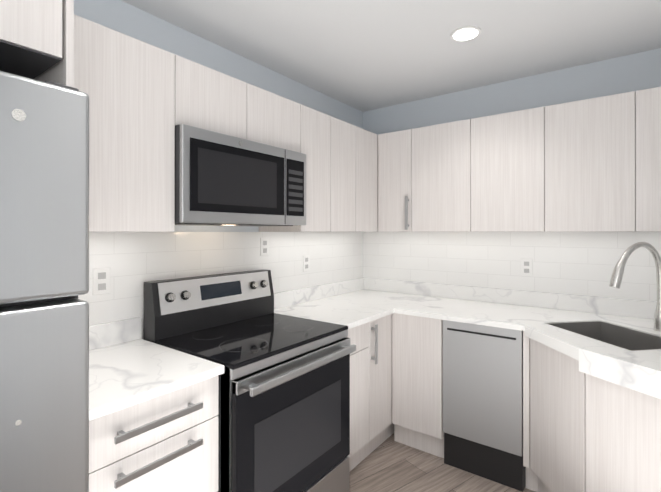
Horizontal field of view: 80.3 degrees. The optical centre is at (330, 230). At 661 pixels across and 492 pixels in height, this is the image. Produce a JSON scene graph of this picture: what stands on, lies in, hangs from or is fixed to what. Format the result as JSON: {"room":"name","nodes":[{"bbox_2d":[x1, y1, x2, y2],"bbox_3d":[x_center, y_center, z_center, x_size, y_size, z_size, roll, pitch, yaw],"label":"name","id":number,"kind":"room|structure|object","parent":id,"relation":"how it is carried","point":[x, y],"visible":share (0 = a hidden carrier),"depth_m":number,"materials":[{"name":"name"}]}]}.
{"room":"kitchen","nodes":[
{"label":"kitchen","id":0,"kind":"room"},
{"bbox_2d":[74,0,362,231],"bbox_3d":[-1.070,0.189,1.712,0.100,2.480,4.600,0,0,37],"label":"wall","id":1,"kind":"structure","parent":0,"point":[123,17],"depth_m":2.14,"materials":[{"name":"paint"}]},
{"bbox_2d":[0,0,73,86],"bbox_3d":[-1.197,0.348,0.947,0.603,2.160,0.803,0,0,37],"label":"upper cabinet","id":2,"kind":"object","parent":1,"relation":"attached to","point":[36,39],"visible":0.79,"depth_m":1.05,"materials":[{"name":"laminate"}]},
{"bbox_2d":[93,267,109,294],"bbox_3d":[-0.997,0.219,1.707,0.006,0.115,0.072,0,0,37],"label":"electrical outlet","id":3,"kind":"object","parent":1,"relation":"attached to","point":[101,280],"visible":1,"depth_m":1.70,"materials":[{"name":"white plastic"}]},
{"bbox_2d":[74,14,181,231],"bbox_3d":[-0.920,-0.364,1.534,0.348,0.735,0.466,0,0,37],"label":"upper cabinet","id":4,"kind":"object","parent":1,"relation":"attached to","point":[145,99],"depth_m":1.46,"materials":[{"name":"laminate"}]},
{"bbox_2d":[182,57,249,139],"bbox_3d":[-0.665,-0.585,1.877,0.348,0.292,0.385,0,0,37],"label":"upper cabinet","id":5,"kind":"object","parent":1,"relation":"attached to","point":[212,100],"depth_m":1.77,"materials":[{"name":"laminate"}]},
{"bbox_2d":[175,124,305,225],"bbox_3d":[-0.525,-0.232,2.020,0.400,0.407,0.781,0,0,37],"label":"microwave","id":6,"kind":"object","parent":5,"relation":"attached to","point":[221,179],"visible":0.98,"depth_m":1.80,"materials":[{"name":"grey"}]},
{"bbox_2d":[78,232,362,339],"bbox_3d":[-0.455,0.319,2.446,0.007,0.624,2.486,0,0,37],"label":"backsplash","id":7,"kind":"structure","parent":1,"relation":"attached to","point":[134,261],"depth_m":2.13,"materials":[{"name":"tile"}]},
{"bbox_2d":[260,238,268,255],"bbox_3d":[-0.418,0.101,2.485,0.006,0.115,0.072,0,0,37],"label":"electrical outlet","id":8,"kind":"object","parent":1,"relation":"attached to","point":[264,246],"visible":1,"depth_m":2.48,"materials":[{"name":"white plastic"}]},
{"bbox_2d":[250,84,305,153],"bbox_3d":[-0.431,-0.584,2.191,0.348,0.292,0.400,0,0,37],"label":"upper cabinet","id":9,"kind":"object","parent":1,"relation":"attached to","point":[275,120],"depth_m":2.09,"materials":[{"name":"laminate"}]},
{"bbox_2d":[259,106,333,231],"bbox_3d":[-0.224,-0.362,2.468,0.348,0.735,0.289,0,0,37],"label":"upper cabinet","id":10,"kind":"object","parent":1,"relation":"attached to","point":[319,125],"depth_m":2.39,"materials":[{"name":"laminate"}]},
{"bbox_2d":[303,255,309,271],"bbox_3d":[-0.172,0.232,2.814,0.006,0.115,0.072,0,0,37],"label":"electrical outlet","id":11,"kind":"object","parent":1,"relation":"attached to","point":[306,262],"visible":1,"depth_m":2.81,"materials":[{"name":"white plastic"}]},
{"bbox_2d":[334,118,357,231],"bbox_3d":[-0.051,-0.362,2.700,0.348,0.735,0.290,0,0,37],"label":"upper cabinet","id":12,"kind":"object","parent":1,"relation":"attached to","point":[345,134],"depth_m":2.61,"materials":[{"name":"laminate"}]},
{"bbox_2d":[358,127,376,231],"bbox_3d":[0.126,-0.361,2.937,0.348,0.735,0.301,0,0,37],"label":"upper cabinet","id":13,"kind":"object","parent":1,"relation":"attached to","point":[367,140],"depth_m":2.84,"materials":[{"name":"laminate"}]},
{"bbox_2d":[121,0,660,111],"bbox_3d":[0.013,-1.102,0.907,2.800,0.100,4.600,0,0,37],"label":"ceiling","id":14,"kind":"structure","parent":0,"point":[364,55],"depth_m":2.13,"materials":[{"name":"paint"}]},
{"bbox_2d":[450,26,480,41],"bbox_3d":[0.719,-1.046,2.083,0.156,0.007,0.156,0,0,37],"label":"recessed light","id":15,"kind":"object","parent":14,"relation":"in","point":[465,33],"visible":1,"depth_m":2.07,"materials":[{"name":"white plastic"}]},
{"bbox_2d":[349,433,535,491],"bbox_3d":[0.013,1.478,0.902,2.800,0.100,4.600,0,0,37],"label":"floor","id":16,"kind":"structure","parent":0,"point":[389,464],"depth_m":2.29,"materials":[{"name":"brown wood"}]},
{"bbox_2d":[0,71,88,491],"bbox_3d":[-1.109,0.538,0.880,0.770,1.778,0.760,0,0,37],"label":"fridge","id":17,"kind":"object","parent":16,"relation":"on","point":[44,284],"visible":1,"depth_m":0.89,"materials":[{"name":"grey metal"}]},
{"bbox_2d":[89,375,218,491],"bbox_3d":[-0.795,0.982,1.458,0.635,0.893,0.494,0,0,37],"label":"drawers","id":18,"kind":"object","parent":16,"relation":"on","point":[167,442],"visible":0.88,"depth_m":1.30,"materials":[{"name":"laminate"}]},
{"bbox_2d":[89,317,223,420],"bbox_3d":[-0.795,0.469,1.458,0.627,0.130,0.493,0,0,37],"label":"countertop","id":19,"kind":"structure","parent":18,"relation":"on","point":[129,366],"depth_m":1.43,"materials":[{"name":"stone"}]},
{"bbox_2d":[144,269,355,491],"bbox_3d":[-0.363,0.835,1.926,0.715,1.190,0.759,0,0,37],"label":"range","id":20,"kind":"object","parent":16,"relation":"on","point":[283,415],"visible":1,"depth_m":1.79,"materials":[{"name":"grey metal"}]},
{"bbox_2d":[347,314,393,471],"bbox_3d":[0.177,0.985,2.762,0.635,0.893,1.216,0,0,37],"label":"base cabinet","id":21,"kind":"object","parent":16,"relation":"on","point":[371,427],"visible":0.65,"depth_m":2.38,"materials":[{"name":"laminate"}]},
{"bbox_2d":[392,313,443,457],"bbox_3d":[0.716,0.985,2.746,0.359,0.893,0.597,0,0,37],"label":"base cabinet","id":22,"kind":"object","parent":16,"relation":"on","point":[417,381],"visible":0.52,"depth_m":2.50,"materials":[{"name":"laminate"}]},
{"bbox_2d":[443,320,525,491],"bbox_3d":[1.040,0.984,2.498,0.446,0.893,0.594,0,0,37],"label":"dishwasher","id":23,"kind":"object","parent":16,"relation":"on","point":[483,399],"visible":0.71,"depth_m":2.25,"materials":[{"name":"grey metal"}]},
{"bbox_2d":[523,331,660,491],"bbox_3d":[1.454,0.983,1.670,1.200,0.893,1.439,0,0,37],"label":"base cabinet","id":24,"kind":"object","parent":16,"relation":"on","point":[583,432],"visible":0.58,"depth_m":1.72,"materials":[{"name":"laminate"}]},
{"bbox_2d":[274,277,660,398],"bbox_3d":[0.883,0.505,2.058,2.599,0.200,1.493,0,0,37],"label":"countertop","id":25,"kind":"structure","parent":24,"relation":"on","point":[352,303],"depth_m":2.40,"materials":[{"name":"stone"}]},
{"bbox_2d":[545,321,660,350],"bbox_3d":[1.395,0.609,1.928,0.360,0.202,0.513,0,0,-10],"label":"sink","id":26,"kind":"object","parent":25,"relation":"in","point":[622,337],"visible":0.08,"depth_m":2.10,"materials":[{"name":"silver metal"}]},
{"bbox_2d":[609,242,660,331],"bbox_3d":[1.572,0.279,1.927,0.324,0.449,0.246,0,0,37],"label":"faucet","id":27,"kind":"object","parent":25,"relation":"on","point":[617,275],"visible":1,"depth_m":1.95,"materials":[{"name":"silver metal"}]},
{"bbox_2d":[363,48,660,134],"bbox_3d":[1.357,0.191,2.708,2.600,2.480,0.100,0,0,37],"label":"wall","id":28,"kind":"structure","parent":0,"point":[635,72],"depth_m":2.66,"materials":[{"name":"paint"}]},
{"bbox_2d":[377,129,412,231],"bbox_3d":[0.563,-0.361,3.019,0.292,0.735,0.347,0,0,37],"label":"upper cabinet","id":29,"kind":"object","parent":28,"relation":"attached to","point":[394,149],"depth_m":2.87,"materials":[{"name":"laminate"}]},
{"bbox_2d":[413,119,472,231],"bbox_3d":[0.847,-0.361,2.807,0.415,0.735,0.347,0,0,37],"label":"upper cabinet","id":30,"kind":"object","parent":28,"relation":"attached to","point":[442,153],"depth_m":2.65,"materials":[{"name":"laminate"}]},
{"bbox_2d":[473,107,544,231],"bbox_3d":[1.183,-0.362,2.556,0.425,0.735,0.347,0,0,37],"label":"upper cabinet","id":31,"kind":"object","parent":28,"relation":"attached to","point":[509,148],"depth_m":2.40,"materials":[{"name":"laminate"}]},
{"bbox_2d":[363,232,660,300],"bbox_3d":[1.328,0.319,2.663,2.592,0.624,0.007,0,0,37],"label":"backsplash","id":32,"kind":"structure","parent":28,"relation":"attached to","point":[579,263],"depth_m":2.68,"materials":[{"name":"tile"}]},
{"bbox_2d":[521,259,532,275],"bbox_3d":[1.329,0.246,2.654,0.072,0.115,0.006,0,0,37],"label":"electrical outlet","id":33,"kind":"object","parent":28,"relation":"attached to","point":[526,267],"visible":1,"depth_m":2.65,"materials":[{"name":"white plastic"}]},
{"bbox_2d":[545,91,640,231],"bbox_3d":[1.522,-0.363,2.304,0.420,0.735,0.347,0,0,37],"label":"upper cabinet","id":34,"kind":"object","parent":28,"relation":"attached to","point":[590,165],"depth_m":2.15,"materials":[{"name":"laminate"}]},
{"bbox_2d":[637,87,660,231],"bbox_3d":[1.859,-0.363,2.053,0.420,0.735,0.347,0,0,37],"label":"upper cabinet","id":35,"kind":"object","parent":28,"relation":"attached to","point":[648,100],"depth_m":2.00,"materials":[{"name":"laminate"}]}
]}

